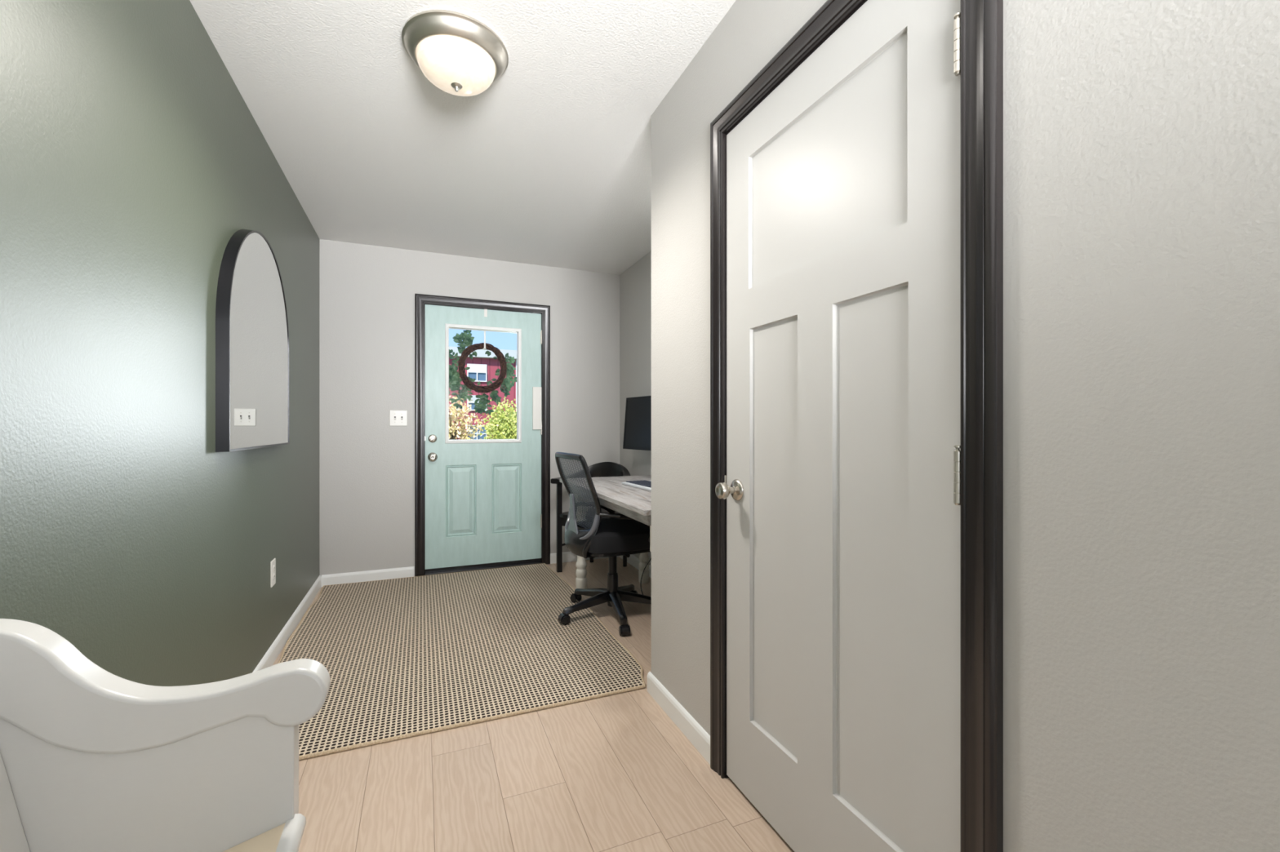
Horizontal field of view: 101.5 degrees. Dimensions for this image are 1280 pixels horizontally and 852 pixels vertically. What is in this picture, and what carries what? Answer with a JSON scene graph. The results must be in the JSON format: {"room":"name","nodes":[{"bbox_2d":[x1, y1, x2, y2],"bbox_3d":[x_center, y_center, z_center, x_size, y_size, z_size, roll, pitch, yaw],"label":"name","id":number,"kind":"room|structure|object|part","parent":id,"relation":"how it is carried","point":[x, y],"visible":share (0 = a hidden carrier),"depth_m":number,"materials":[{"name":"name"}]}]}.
{"room":"entryway","nodes":[
{"label":"entryway","id":0,"kind":"room"},
{"bbox_2d":[0,0,319,686],"bbox_3d":[-0.599,-0.098,-0.439,0.120,2.440,9.090,0,0,-23],"label":"wall","id":1,"kind":"structure","parent":0,"point":[132,157],"depth_m":1.33,"materials":[{"name":"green paint"}]},
{"bbox_2d":[215,229,289,452],"bbox_3d":[-1.630,-0.365,2.240,0.040,0.905,0.900,0,0,-23],"label":"wall mirror","id":2,"kind":"object","parent":1,"relation":"attached to","point":[252,348],"visible":1,"depth_m":2.06,"materials":[{"name":"black metal"}]},
{"bbox_2d":[270,558,275,587],"bbox_3d":[-1.760,0.700,2.511,0.009,0.124,0.076,0,0,-23],"label":"wall outlet","id":3,"kind":"object","parent":1,"relation":"attached to","point":[273,563],"visible":1,"depth_m":2.50,"materials":[{"name":"white plastic"}]},
{"bbox_2d":[253,575,321,672],"bbox_3d":[-0.557,1.081,-0.368,0.013,0.082,8.750,0,0,-23],"label":"baseboard","id":4,"kind":"structure","parent":1,"relation":"attached to","point":[271,655],"depth_m":2.77,"materials":[{"name":"white paint"}]},
{"bbox_2d":[189,0,736,275],"bbox_3d":[1.792,-1.378,0.558,5.302,0.120,9.090,0,0,-23],"label":"ceiling","id":5,"kind":"structure","parent":0,"point":[549,165],"depth_m":2.25,"materials":[{"name":"white paint"}]},
{"bbox_2d":[401,9,508,96],"bbox_3d":[-0.638,-1.243,1.820,0.349,0.150,0.349,0,0,-23],"label":"ceiling light","id":6,"kind":"object","parent":5,"relation":"attached to","point":[457,53],"visible":1,"depth_m":1.73,"materials":[{"name":"white glass"}]},
{"bbox_3d":[-0.638,-1.230,1.820,0.261,0.084,0.261,0,0,-23],"label":"lamp shade","id":7,"kind":"part","parent":6,"relation":"part of","materials":[{"name":"white glass"}]},
{"bbox_2d":[319,239,619,576],"bbox_3d":[-1.234,-0.098,4.155,2.245,2.440,0.120,0,0,-23],"label":"wall","id":8,"kind":"structure","parent":0,"point":[366,292],"depth_m":3.86,"materials":[{"name":"grey paint"}]},
{"bbox_2d":[321,566,414,586],"bbox_3d":[-1.957,1.081,3.782,0.597,0.082,0.013,0,0,-23],"label":"baseboard","id":9,"kind":"structure","parent":8,"relation":"attached to","point":[402,572],"depth_m":3.77,"materials":[{"name":"white paint"}]},
{"bbox_2d":[389,410,407,426],"bbox_3d":[-1.779,-0.065,3.853,0.120,0.116,0.019,0,0,-23],"label":"light switch","id":10,"kind":"object","parent":8,"relation":"attached to","point":[397,418],"visible":1,"depth_m":3.85,"materials":[{"name":"white plastic"}]},
{"bbox_2d":[414,293,550,577],"bbox_3d":[-1.230,0.065,4.146,1.018,2.115,0.140,0,0,-23],"label":"trim","id":11,"kind":"structure","parent":8,"relation":"attached to","point":[420,300],"depth_m":3.98,"materials":[{"name":"black paint"}]},
{"bbox_2d":[424,304,542,573],"bbox_3d":[-1.207,0.089,4.099,0.888,2.022,0.121,0,0,-23],"label":"door","id":12,"kind":"structure","parent":8,"relation":"in","point":[483,496],"depth_m":4.09,"materials":[{"name":"green paint"}]},
{"bbox_3d":[-1.555,0.228,3.924,0.068,0.068,0.067,0,0,-23],"label":"knob","id":13,"kind":"part","parent":12,"relation":"part of","materials":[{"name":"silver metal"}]},
{"bbox_2d":[482,309,487,350],"bbox_3d":[-1.235,-0.774,4.163,0.024,0.301,0.134,0,0,-23],"label":"hanger","id":14,"kind":"object","parent":12,"relation":"hanging from","point":[485,310],"visible":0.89,"depth_m":4.16,"materials":[{"name":"white plastic"}]},
{"bbox_2d":[448,329,516,415],"bbox_3d":[-1.293,-0.445,4.213,0.610,0.696,0.124,0,0,-21],"label":"wreath","id":15,"kind":"object","parent":14,"relation":"hanging from","point":[455,384],"visible":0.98,"depth_m":4.18,"materials":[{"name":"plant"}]},
{"bbox_2d":[532,386,542,429],"bbox_3d":[-0.836,-0.151,4.251,0.073,0.347,0.016,0,0,-23],"label":"sensor","id":16,"kind":"object","parent":12,"relation":"attached to","point":[536,391],"visible":1,"depth_m":4.24,"materials":[{"name":"white plastic"}]},
{"bbox_2d":[424,561,542,575],"bbox_3d":[-1.232,1.111,4.152,0.883,0.022,0.168,0,0,-23],"label":"threshold","id":17,"kind":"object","parent":8,"relation":"attached to","point":[535,562],"depth_m":4.07,"materials":[{"name":"black paint"}]},
{"bbox_2d":[550,551,618,564],"bbox_3d":[-0.457,1.081,4.407,0.617,0.082,0.013,0,0,-23],"label":"baseboard","id":18,"kind":"structure","parent":8,"relation":"attached to","point":[567,557],"depth_m":4.34,"materials":[{"name":"white paint"}]},
{"bbox_2d":[272,556,794,851],"bbox_3d":[1.792,1.182,0.558,5.302,0.120,9.090,0,0,-23],"label":"floor","id":19,"kind":"structure","parent":0,"point":[614,773],"depth_m":1.62,"materials":[{"name":"brown wood"}]},
{"bbox_2d":[0,618,330,851],"bbox_3d":[-0.531,0.692,0.239,0.495,0.860,1.306,0,0,-23],"label":"bench","id":20,"kind":"object","parent":19,"relation":"on","point":[93,759],"visible":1,"depth_m":0.80,"materials":[{"name":"white paint"}]},
{"bbox_3d":[-0.673,0.497,0.180,0.118,0.470,1.210,0,0,-23],"label":"backrest","id":21,"kind":"part","parent":20,"relation":"part of","materials":[{"name":"white paint"}]},
{"bbox_3d":[-0.793,0.722,0.807,0.448,0.799,0.041,0,0,-23],"label":"panel","id":22,"kind":"part","parent":20,"relation":"part of","materials":[{"name":"white paint"}]},
{"bbox_3d":[-0.770,0.390,0.819,0.490,0.222,0.052,0,0,-23],"label":"armrest","id":23,"kind":"part","parent":20,"relation":"part of","materials":[{"name":"white paint"}]},
{"bbox_3d":[-0.497,0.709,0.253,0.307,0.102,1.210,0,0,-23],"label":"seat","id":24,"kind":"part","parent":20,"relation":"part of","materials":[{"name":"beige paint"}]},
{"bbox_2d":[277,563,645,760],"bbox_3d":[-1.061,1.114,2.961,1.616,0.018,2.170,0,0,-23],"label":"area rug","id":25,"kind":"object","parent":19,"relation":"on","point":[403,658],"visible":0.88,"depth_m":2.56,"materials":[{"name":"fabric"}]},
{"bbox_2d":[551,462,630,573],"bbox_3d":[-0.347,0.704,4.094,0.549,0.837,0.443,0,0,25],"label":"armchair","id":26,"kind":"object","parent":19,"relation":"on","point":[603,468],"visible":0.27,"depth_m":4.04,"materials":[{"name":"black paint"}]},
{"bbox_3d":[-0.625,0.774,4.050,0.038,0.695,0.038,0,0,-20],"label":"leg","id":27,"kind":"part","parent":26,"relation":"part of","materials":[{"name":"black paint"}]},
{"bbox_3d":[-0.345,0.730,4.098,0.430,0.065,0.345,0,0,25],"label":"seat rail","id":28,"kind":"part","parent":26,"relation":"part of","materials":[{"name":"black paint"}]},
{"bbox_3d":[-0.341,0.683,4.107,0.471,0.027,0.416,0,0,25],"label":"seat","id":29,"kind":"part","parent":26,"relation":"part of","materials":[{"name":"black fabric"}]},
{"bbox_3d":[-0.348,0.360,4.093,0.549,0.149,0.440,0,0,25],"label":"arm and rail","id":30,"kind":"part","parent":26,"relation":"part of","materials":[{"name":"black paint"}]},
{"bbox_3d":[-0.120,0.897,4.202,0.040,0.451,0.043,0,0,25],"label":"leg","id":31,"kind":"part","parent":26,"relation":"part of","materials":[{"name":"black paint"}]},
{"bbox_2d":[555,452,651,635],"bbox_3d":[-0.176,0.634,3.102,0.649,0.974,0.663,0,0,-28],"label":"office chair","id":32,"kind":"object","parent":19,"relation":"on","point":[620,535],"visible":0.87,"depth_m":2.95,"materials":[{"name":"black fabric"}]},
{"bbox_3d":[-0.365,0.438,3.011,0.144,0.581,0.485,0,0,-28],"label":"frame","id":33,"kind":"part","parent":32,"relation":"part of","materials":[{"name":"black plastic"}]},
{"bbox_3d":[-0.305,1.017,3.026,0.298,0.090,0.060,0,0,-33],"label":"leg","id":34,"kind":"part","parent":32,"relation":"part of","materials":[{"name":"black plastic"}]},
{"bbox_3d":[-0.293,1.017,3.225,0.298,0.090,0.060,0,0,39],"label":"leg","id":35,"kind":"part","parent":32,"relation":"part of","materials":[{"name":"black plastic"}]},
{"bbox_3d":[-0.294,0.567,3.325,0.318,0.198,0.069,0,0,-34],"label":"armrest","id":36,"kind":"part","parent":32,"relation":"part of","materials":[{"name":"black plastic"}]},
{"bbox_3d":[-0.156,0.639,3.121,0.485,0.116,0.502,0,0,-28],"label":"seat","id":37,"kind":"part","parent":32,"relation":"part of","materials":[{"name":"black fabric"}]},
{"bbox_3d":[-0.120,1.017,2.954,0.060,0.090,0.298,0,0,-15],"label":"leg","id":38,"kind":"part","parent":32,"relation":"part of","materials":[{"name":"black plastic"}]},
{"bbox_3d":[-0.066,0.567,2.892,0.318,0.198,0.069,0,0,-21],"label":"armrest","id":39,"kind":"part","parent":32,"relation":"part of","materials":[{"name":"black plastic"}]},
{"bbox_3d":[-0.101,1.017,3.275,0.060,0.090,0.298,0,0,21],"label":"leg","id":40,"kind":"part","parent":32,"relation":"part of","materials":[{"name":"black plastic"}]},
{"bbox_3d":[0.006,1.017,3.108,0.298,0.090,0.060,0,0,3],"label":"leg","id":41,"kind":"part","parent":32,"relation":"part of","materials":[{"name":"black plastic"}]},
{"bbox_2d":[559,475,651,589],"bbox_3d":[0.046,0.742,3.096,0.691,0.760,1.510,0,0,-23],"label":"desk","id":42,"kind":"object","parent":19,"relation":"on","point":[634,503],"visible":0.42,"depth_m":3.00,"materials":[{"name":"grey wood"}]},
{"bbox_3d":[-0.404,0.754,3.597,0.077,0.736,0.077,0,0,-23],"label":"leg","id":43,"kind":"part","parent":42,"relation":"part of","materials":[{"name":"white paint"}]},
{"bbox_2d":[622,480,651,491],"bbox_3d":[0.081,0.352,3.132,0.210,0.019,0.470,0,0,-26],"label":"keyboard","id":44,"kind":"object","parent":42,"relation":"on","point":[644,485],"visible":0.48,"depth_m":3.16,"materials":[{"name":"grey plastic"}]},
{"bbox_3d":[0.029,0.754,3.777,0.077,0.736,0.077,0,0,-23],"label":"leg","id":45,"kind":"part","parent":42,"relation":"part of","materials":[{"name":"white paint"}]},
{"bbox_2d":[640,557,651,604],"bbox_3d":[0.143,0.782,3.311,0.192,0.681,0.305,0,0,-23],"label":"power cable","id":46,"kind":"object","parent":42,"relation":"hanging from","point":[651,557],"visible":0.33,"depth_m":3.42,"materials":[{"name":"black plastic"}]},
{"bbox_3d":[0.093,0.754,2.406,0.077,0.736,0.077,0,0,-23],"label":"leg","id":47,"kind":"part","parent":42,"relation":"part of","materials":[{"name":"white paint"}]},
{"bbox_2d":[619,250,651,565],"bbox_3d":[0.309,-0.098,3.528,0.120,2.440,2.465,0,0,-23],"label":"wall","id":48,"kind":"structure","parent":0,"point":[635,282],"depth_m":4.18,"materials":[{"name":"grey paint"}]},
{"bbox_2d":[618,554,651,577],"bbox_3d":[0.250,1.081,3.497,0.013,0.082,2.212,0,0,-23],"label":"baseboard","id":49,"kind":"structure","parent":48,"relation":"attached to","point":[632,560],"depth_m":4.18,"materials":[{"name":"white paint"}]},
{"bbox_2d":[622,395,651,450],"bbox_3d":[0.062,-0.027,3.770,0.092,0.391,0.570,0,0,-33],"label":"monitor","id":50,"kind":"object","parent":48,"relation":"attached to","point":[637,420],"visible":0.48,"depth_m":3.83,"materials":[{"name":"black plastic"}]},
{"bbox_2d":[651,0,1279,851],"bbox_3d":[0.877,-0.098,1.273,0.808,2.440,2.375,0,0,-23],"label":"wall","id":51,"kind":"structure","parent":0,"point":[1141,138],"depth_m":0.74,"materials":[{"name":"grey paint"}]},
{"bbox_2d":[647,671,710,764],"bbox_3d":[0.140,1.081,1.973,0.013,0.082,0.542,0,0,-23],"label":"baseboard","id":52,"kind":"structure","parent":51,"relation":"attached to","point":[682,718],"depth_m":1.94,"materials":[{"name":"white paint"}]},
{"bbox_2d":[715,0,959,851],"bbox_3d":[0.412,0.089,1.297,0.104,2.038,0.796,0,0,-23],"label":"door","id":53,"kind":"structure","parent":51,"relation":"in","point":[840,487],"depth_m":1.19,"materials":[{"name":"grey paint"}]},
{"bbox_3d":[0.269,0.194,1.596,0.068,0.067,0.067,0,0,-23],"label":"knob","id":54,"kind":"part","parent":53,"relation":"part of","materials":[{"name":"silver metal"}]},
{"bbox_2d":[710,0,1003,851],"bbox_3d":[0.473,0.059,1.323,0.140,2.126,0.933,0,0,-23],"label":"trim","id":55,"kind":"structure","parent":51,"relation":"attached to","point":[981,21],"depth_m":0.91,"materials":[{"name":"black paint"}]},
{"label":"outside","id":56,"kind":"structure","parent":0,"visible":0},
{"bbox_3d":[-10.389,1.497,31.406,85.000,0.150,54.030,0,0,-23],"label":"ground","id":57,"kind":"structure","parent":56,"visible":0},
{"bbox_2d":[448,390,498,439],"bbox_3d":[-3.600,0.312,9.915,1.316,2.226,1.396,0,0,45],"label":"flowering tree","id":58,"kind":"object","parent":57,"relation":"on","point":[454,414],"visible":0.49,"depth_m":9.80,"materials":[{"name":"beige plant"}]},
{"bbox_2d":[448,346,516,439],"bbox_3d":[-12.931,-0.718,21.071,14.750,4.280,9.350,0,0,-23],"label":"building","id":59,"kind":"structure","parent":57,"relation":"on","point":[483,367],"depth_m":19.22,"materials":[{"name":"red"}]},
{"bbox_3d":[-5.967,-1.033,19.154,0.690,0.250,0.050,0,0,-23],"label":"panel","id":60,"kind":"part","parent":59,"relation":"part of","materials":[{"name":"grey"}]},
{"bbox_3d":[-5.967,-2.158,19.154,0.690,0.280,0.050,0,0,-23],"label":"panel","id":61,"kind":"part","parent":59,"relation":"part of","materials":[{"name":"white paint"}]},
{"bbox_3d":[-5.971,0.237,19.163,0.620,0.540,0.030,0,0,-23],"label":"pane","id":62,"kind":"part","parent":59,"relation":"part of","materials":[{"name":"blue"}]},
{"bbox_3d":[-5.971,-0.753,19.163,0.620,0.240,0.030,0,0,-23],"label":"pane","id":63,"kind":"part","parent":59,"relation":"part of","materials":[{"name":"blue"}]},
{"bbox_3d":[-5.971,-1.838,19.163,0.620,0.290,0.030,0,0,-23],"label":"pane","id":64,"kind":"part","parent":59,"relation":"part of","materials":[{"name":"blue glass"}]},
{"bbox_3d":[-12.931,-2.698,21.071,14.750,0.320,9.350,0,0,-23],"label":"cornice","id":65,"kind":"part","parent":59,"relation":"part of","materials":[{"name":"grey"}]},
{"bbox_3d":[-6.321,-0.558,23.887,0.180,3.960,9.040,0,0,-23],"label":"corner trim","id":66,"kind":"part","parent":59,"relation":"part of","materials":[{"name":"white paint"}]},
{"bbox_2d":[476,396,516,439],"bbox_3d":[-2.919,0.364,11.792,1.355,2.123,1.627,0,0,7],"label":"tree","id":67,"kind":"object","parent":57,"relation":"on","point":[506,429],"visible":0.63,"depth_m":11.44,"materials":[{"name":"green plant"}]}
]}

